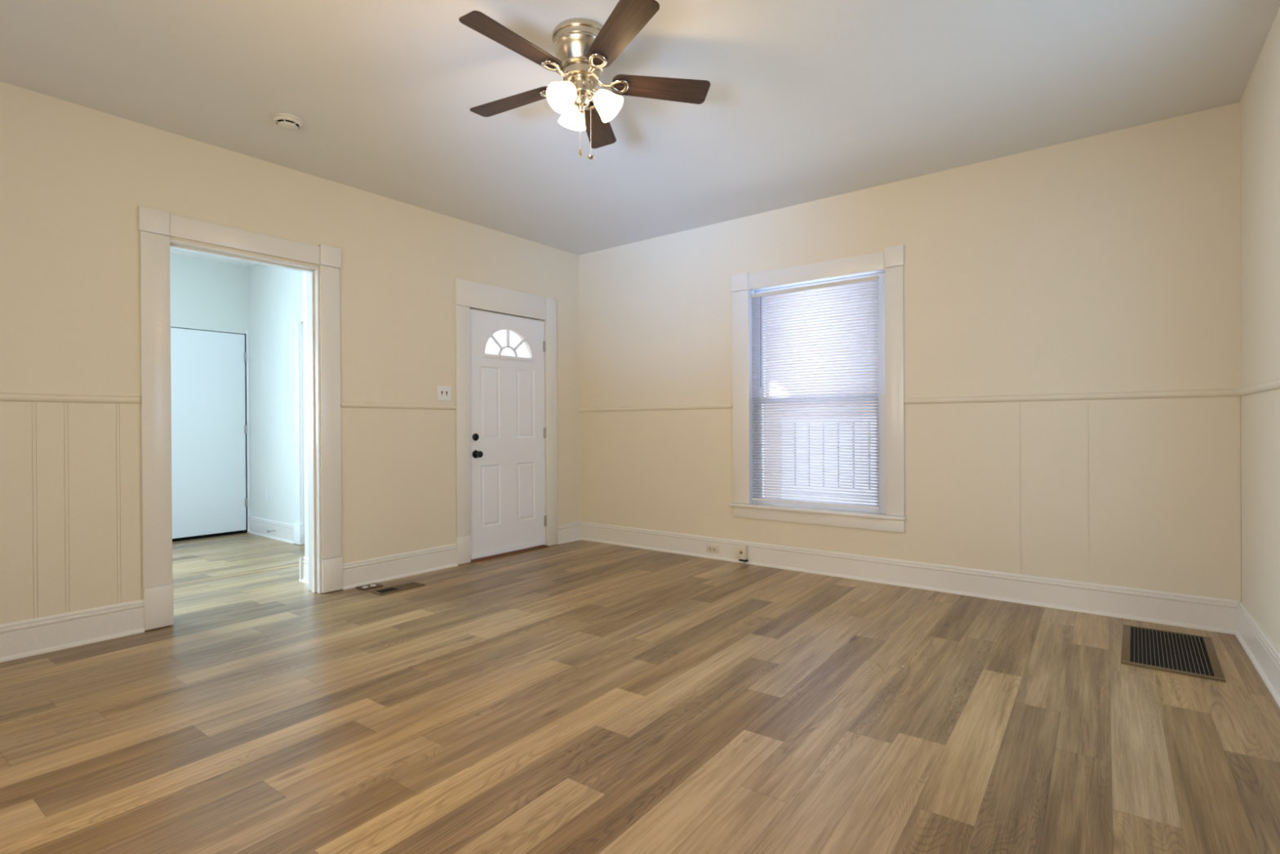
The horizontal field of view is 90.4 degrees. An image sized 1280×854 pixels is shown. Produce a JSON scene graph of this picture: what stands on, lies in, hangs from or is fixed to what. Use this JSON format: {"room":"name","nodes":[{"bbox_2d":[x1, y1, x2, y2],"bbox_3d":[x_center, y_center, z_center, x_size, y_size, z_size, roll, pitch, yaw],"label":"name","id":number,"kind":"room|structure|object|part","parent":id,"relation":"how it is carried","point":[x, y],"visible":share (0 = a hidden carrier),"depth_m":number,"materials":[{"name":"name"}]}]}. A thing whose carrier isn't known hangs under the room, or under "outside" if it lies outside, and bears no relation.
{"room":"empty living room","nodes":[
{"label":"empty living room","id":0,"kind":"room"},
{"bbox_2d":[169,253,250,532],"bbox_3d":[-5.289,-0.275,5.272,0.120,2.790,3.680,0,0,38],"label":"wall","id":1,"kind":"structure","parent":0,"point":[206,295],"depth_m":6.40,"materials":[{"name":"white paint"}]},
{"bbox_2d":[170,327,247,538],"bbox_3d":[-4.385,0.058,6.352,0.051,2.044,0.811,0,0,38],"label":"door","id":2,"kind":"structure","parent":1,"relation":"in","point":[209,428],"depth_m":6.38,"materials":[{"name":"white paint"}]},
{"bbox_2d":[172,529,246,542],"bbox_3d":[-4.430,0.080,6.373,0.114,2.175,0.888,0,0,38],"label":"trim","id":3,"kind":"structure","parent":1,"relation":"attached to","point":[236,531],"depth_m":6.44,"materials":[{"name":"black"}]},
{"bbox_2d":[173,327,249,531],"bbox_3d":[-4.417,0.050,6.385,0.124,2.116,0.845,0,0,38],"label":"trim","id":4,"kind":"structure","parent":1,"relation":"attached to","point":[246,335],"depth_m":6.67,"materials":[{"name":"white paint"}]},
{"bbox_2d":[248,263,304,544],"bbox_3d":[-3.076,-0.289,5.956,2.770,2.790,0.120,0,0,38],"label":"wall","id":5,"kind":"structure","parent":0,"point":[275,293],"depth_m":6.33,"materials":[{"name":"white paint"}]},
{"bbox_2d":[247,515,293,543],"bbox_3d":[-3.694,1.021,6.352,1.060,0.174,0.030,0,0,38],"label":"baseboard","id":6,"kind":"structure","parent":5,"relation":"attached to","point":[283,531],"depth_m":6.33,"materials":[{"name":"white paint"}]},
{"bbox_2d":[293,322,304,544],"bbox_3d":[-3.193,0.059,6.032,0.128,2.086,0.147,0,0,38],"label":"trim","id":7,"kind":"structure","parent":5,"relation":"attached to","point":[299,526],"depth_m":5.97,"materials":[{"name":"white paint"}]},
{"bbox_2d":[0,81,580,624],"bbox_3d":[-2.266,-0.275,4.133,0.137,2.760,5.600,0,0,38],"label":"wall","id":8,"kind":"structure","parent":0,"point":[74,179],"depth_m":3.42,"materials":[{"name":"beige paint"}]},
{"bbox_2d":[0,392,457,409],"bbox_3d":[-2.691,-0.146,3.465,0.020,0.040,4.003,0,0,38],"label":"trim","id":9,"kind":"structure","parent":8,"relation":"attached to","point":[12,397],"depth_m":3.33,"materials":[{"name":"beige paint"}]},
{"bbox_2d":[137,205,342,630],"bbox_3d":[-2.366,-0.052,3.875,0.027,2.306,1.107,0,0,38],"label":"trim","id":10,"kind":"structure","parent":8,"relation":"attached to","point":[155,226],"depth_m":3.53,"materials":[{"name":"white paint"}]},
{"bbox_2d":[169,238,321,593],"bbox_3d":[-2.451,-0.039,3.920,0.172,2.288,1.045,0,0,38],"label":"trim","id":11,"kind":"structure","parent":8,"relation":"attached to","point":[312,272],"depth_m":4.22,"materials":[{"name":"white paint"}]},
{"bbox_2d":[0,520,581,662],"bbox_3d":[-2.238,1.018,4.031,0.030,0.174,5.440,0,0,38],"label":"baseboard","id":12,"kind":"structure","parent":8,"relation":"attached to","point":[40,635],"depth_m":3.35,"materials":[{"name":"white paint"}]},
{"bbox_2d":[437,385,451,400],"bbox_3d":[-1.526,-0.263,4.962,0.016,0.116,0.123,0,0,38],"label":"light switch","id":13,"kind":"object","parent":8,"relation":"attached to","point":[444,393],"visible":1,"depth_m":4.96,"materials":[{"name":"white plastic"}]},
{"bbox_2d":[454,278,558,564],"bbox_3d":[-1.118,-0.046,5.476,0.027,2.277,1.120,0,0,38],"label":"trim","id":14,"kind":"structure","parent":8,"relation":"attached to","point":[468,294],"depth_m":5.21,"materials":[{"name":"white paint"}]},
{"bbox_2d":[469,308,546,559],"bbox_3d":[-1.113,0.056,5.481,0.111,2.038,0.845,0,0,38],"label":"door","id":15,"kind":"structure","parent":8,"relation":"in","point":[508,431],"depth_m":5.46,"materials":[{"name":"white wood"}]},
{"bbox_3d":[-1.320,0.222,5.183,0.072,0.066,0.066,0,0,38],"label":"knob","id":16,"kind":"part","parent":15,"relation":"part of","materials":[{"name":"black metal"}]},
{"bbox_2d":[471,544,547,562],"bbox_3d":[-1.163,1.089,5.517,0.166,0.012,0.844,0,0,38],"label":"trim","id":17,"kind":"structure","parent":8,"relation":"attached to","point":[542,545],"depth_m":5.46,"materials":[{"name":"brown wood"}]},
{"bbox_2d":[302,271,308,557],"bbox_3d":[-2.060,-0.292,4.761,0.310,2.790,0.755,0,0,38],"label":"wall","id":18,"kind":"structure","parent":0,"point":[304,284],"depth_m":4.54,"materials":[{"name":"white paint"}]},
{"bbox_2d":[298,556,308,583],"bbox_3d":[-2.128,1.016,4.709,0.319,0.174,0.635,0,0,38],"label":"baseboard","id":19,"kind":"structure","parent":18,"relation":"attached to","point":[304,561],"depth_m":4.53,"materials":[{"name":"white paint"}]},
{"bbox_2d":[0,532,1279,853],"bbox_3d":[-1.582,1.103,3.514,8.020,0.001,5.450,0,0,38],"label":"floor","id":20,"kind":"structure","parent":0,"point":[580,696],"depth_m":2.37,"materials":[{"name":"brown wood"}]},
{"bbox_2d":[355,582,383,590],"bbox_3d":[-1.862,1.097,4.372,0.113,0.010,0.142,0,0,38],"label":"floor outlet","id":21,"kind":"object","parent":20,"relation":"on","point":[373,585],"visible":1,"depth_m":4.36,"materials":[{"name":"brown"}]},
{"bbox_2d":[369,581,425,595],"bbox_3d":[-1.651,1.098,4.334,0.138,0.006,0.331,0,0,38],"label":"floor vent","id":22,"kind":"object","parent":20,"relation":"in","point":[410,584],"visible":1,"depth_m":4.33,"materials":[{"name":"brown metal"}]},
{"bbox_2d":[1120,624,1226,681],"bbox_3d":[2.555,1.077,3.072,0.355,0.006,0.692,0,0,38],"label":"floor vent","id":23,"kind":"object","parent":20,"relation":"in","point":[1186,654],"visible":1,"depth_m":3.03,"materials":[{"name":"brown metal"}]},
{"bbox_2d":[0,0,1279,266],"bbox_3d":[-1.534,-1.722,3.476,8.260,0.130,5.720,0,0,38],"label":"ceiling","id":24,"kind":"structure","parent":0,"point":[806,100],"depth_m":3.11,"materials":[{"name":"paint"}]},
{"bbox_2d":[272,112,302,130],"bbox_3d":[-1.895,-1.631,3.417,0.142,0.047,0.142,0,0,38],"label":"smoke detector","id":25,"kind":"object","parent":24,"relation":"attached to","point":[286,122],"visible":1,"depth_m":3.38,"materials":[{"name":"white plastic"}]},
{"bbox_3d":[-1.895,-1.649,3.417,0.142,0.011,0.142,0,0,38],"label":"plate","id":26,"kind":"part","parent":25,"relation":"part of","materials":[{"name":"white plastic"}]},
{"bbox_2d":[458,0,710,159],"bbox_3d":[-0.274,-1.394,2.681,1.081,0.537,1.058,0,0,38],"label":"ceiling fan","id":27,"kind":"object","parent":24,"relation":"hanging from","point":[582,47],"visible":1,"depth_m":2.63,"materials":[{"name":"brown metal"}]},
{"bbox_3d":[-0.559,-1.454,2.841,0.426,0.038,0.130,0,0,25],"label":"fan blade","id":28,"kind":"part","parent":27,"relation":"part of","materials":[{"name":"brown wood"}]},
{"bbox_3d":[-0.482,-1.480,2.445,0.130,0.037,0.426,0,0,43],"label":"fan blade","id":29,"kind":"part","parent":27,"relation":"part of","materials":[{"name":"brown wood"}]},
{"bbox_3d":[-0.315,-1.359,2.604,0.128,0.128,0.128,0,0,38],"label":"lamp shade","id":30,"kind":"part","parent":27,"relation":"part of","materials":[{"name":"white glass"}]},
{"bbox_3d":[-0.304,-1.377,2.619,0.052,0.063,0.062,0,0,38],"label":"bulb","id":31,"kind":"part","parent":27,"relation":"part of","materials":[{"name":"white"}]},
{"bbox_3d":[-0.291,-1.360,2.809,0.128,0.128,0.121,0,0,38],"label":"lamp shade","id":32,"kind":"part","parent":27,"relation":"part of","materials":[{"name":"white glass"}]},
{"bbox_3d":[-0.250,-1.301,2.652,0.003,0.276,0.003,0,0,38],"label":"pull chain","id":33,"kind":"part","parent":27,"relation":"part of","materials":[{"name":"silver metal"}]},
{"bbox_2d":[588,87,599,102],"bbox_3d":[-0.195,-1.407,2.691,0.064,0.059,0.040,0,0,6],"label":"socket","id":34,"kind":"object","parent":27,"relation":"attached to","point":[593,92],"depth_m":2.67,"materials":[{"name":"gold metal"}]},
{"bbox_3d":[-0.207,-1.449,3.037,0.130,0.054,0.426,0,0,7],"label":"fan blade","id":35,"kind":"part","parent":27,"relation":"part of","materials":[{"name":"brown wood"}]},
{"bbox_3d":[-0.149,-1.378,2.688,0.060,0.062,0.053,0,0,38],"label":"bulb","id":36,"kind":"part","parent":27,"relation":"part of","materials":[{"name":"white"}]},
{"bbox_3d":[-0.127,-1.360,2.689,0.128,0.128,0.123,0,0,38],"label":"lamp shade","id":37,"kind":"part","parent":27,"relation":"part of","materials":[{"name":"white glass"}]},
{"bbox_3d":[-0.082,-1.491,2.396,0.130,0.054,0.426,0,0,-29],"label":"fan blade","id":38,"kind":"part","parent":27,"relation":"part of","materials":[{"name":"brown wood"}]},
{"bbox_3d":[0.088,-1.472,2.762,0.426,0.040,0.130,0,0,-11],"label":"fan blade","id":39,"kind":"part","parent":27,"relation":"part of","materials":[{"name":"brown wood"}]},
{"bbox_2d":[737,543,747,564],"bbox_3d":[0.816,1.010,5.042,0.080,0.150,0.049,0,0,38],"label":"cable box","id":40,"kind":"object","parent":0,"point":[742,549],"visible":1,"depth_m":5.03,"materials":[{"name":"beige plastic"}]},
{"bbox_2d":[578,102,1241,600],"bbox_3d":[1.332,-0.297,4.770,5.029,2.760,0.170,0,0,38],"label":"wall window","id":41,"kind":"structure","parent":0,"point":[1108,262],"depth_m":3.92,"materials":[{"name":"beige paint"}]},
{"bbox_2d":[751,275,879,509],"bbox_3d":[1.281,-0.238,4.757,0.992,1.637,0.039,0,0,38],"label":"window blind","id":42,"kind":"object","parent":41,"relation":"attached to","point":[868,280],"visible":1,"depth_m":4.73,"materials":[{"name":"white plastic"}]},
{"bbox_3d":[0.998,-0.232,4.984,0.002,1.592,0.029,0,0,38],"label":"ladder cord","id":43,"kind":"part","parent":42,"relation":"part of","materials":[{"name":"white fabric"}]},
{"bbox_3d":[1.290,0.572,4.762,0.990,0.017,0.025,0,0,38],"label":"rail","id":44,"kind":"part","parent":42,"relation":"part of","materials":[{"name":"white plastic"}]},
{"bbox_3d":[1.579,-0.234,4.531,0.002,1.592,0.029,0,0,38],"label":"ladder cord","id":45,"kind":"part","parent":42,"relation":"part of","materials":[{"name":"white fabric"}]},
{"bbox_2d":[728,244,906,533],"bbox_3d":[1.303,-0.257,4.771,1.350,1.956,0.205,0,0,38],"label":"window","id":46,"kind":"structure","parent":41,"relation":"attached to","point":[888,264],"depth_m":4.58,"materials":[{"name":"white paint"}]},
{"bbox_3d":[1.308,0.622,4.773,1.350,0.024,0.205,0,0,38],"label":"sill","id":47,"kind":"part","parent":46,"relation":"part of","materials":[{"name":"white paint"}]},
{"bbox_3d":[1.355,-0.645,4.808,1.050,0.892,0.030,0,0,38],"label":"sash","id":48,"kind":"part","parent":46,"relation":"part of","materials":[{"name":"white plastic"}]},
{"bbox_3d":[1.339,0.188,4.783,1.050,0.846,0.030,0,0,38],"label":"sash","id":49,"kind":"part","parent":46,"relation":"part of","materials":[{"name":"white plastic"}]},
{"bbox_2d":[580,520,1239,634],"bbox_3d":[1.265,0.996,4.730,4.695,0.174,0.030,0,0,38],"label":"baseboard","id":50,"kind":"structure","parent":41,"relation":"attached to","point":[1175,609],"depth_m":4.09,"materials":[{"name":"white paint"}]},
{"bbox_2d":[706,544,719,553],"bbox_3d":[0.601,1.006,5.240,0.122,0.063,0.008,0,0,38],"label":"wall outlet","id":51,"kind":"object","parent":50,"relation":"attached to","point":[710,548],"visible":1,"depth_m":5.24,"materials":[{"name":"beige plastic"}]},
{"bbox_2d":[1240,7,1279,649],"bbox_3d":[1.581,-0.289,1.070,0.150,2.760,5.707,0,0,36],"label":"wall","id":52,"kind":"structure","parent":0,"point":[1260,102],"depth_m":2.85,"materials":[{"name":"beige paint"}]},
{"bbox_2d":[1234,600,1279,707],"bbox_3d":[1.503,1.004,1.108,0.030,0.174,5.453,0,0,36],"label":"baseboard","id":53,"kind":"structure","parent":52,"relation":"attached to","point":[1262,651],"depth_m":2.81,"materials":[{"name":"white paint"}]},
{"bbox_2d":[1235,377,1279,395],"bbox_3d":[1.500,-0.165,1.102,0.020,0.040,5.453,0,0,36],"label":"trim","id":54,"kind":"structure","parent":52,"relation":"attached to","point":[1273,384],"depth_m":2.80,"materials":[{"name":"beige paint"}]},
{"label":"outside","id":55,"kind":"structure","parent":0,"visible":0},
{"bbox_3d":[3.925,1.733,8.703,20.000,0.150,8.500,0,0,38],"label":"ground","id":56,"kind":"structure","parent":55,"visible":0},
{"bbox_2d":[763,282,877,497],"bbox_3d":[4.712,-2.041,6.479,10.000,7.400,0.200,0,0,38],"label":"neighbouring house","id":57,"kind":"structure","parent":56,"relation":"on","point":[877,282],"depth_m":8.30,"materials":[{"name":"white"}]},
{"bbox_2d":[781,417,876,504],"bbox_3d":[1.894,0.794,5.807,1.275,1.765,0.055,0,0,38],"label":"fence","id":58,"kind":"object","parent":56,"relation":"on","point":[827,417],"visible":0.04,"depth_m":5.88,"materials":[{"name":"white"}]}
]}

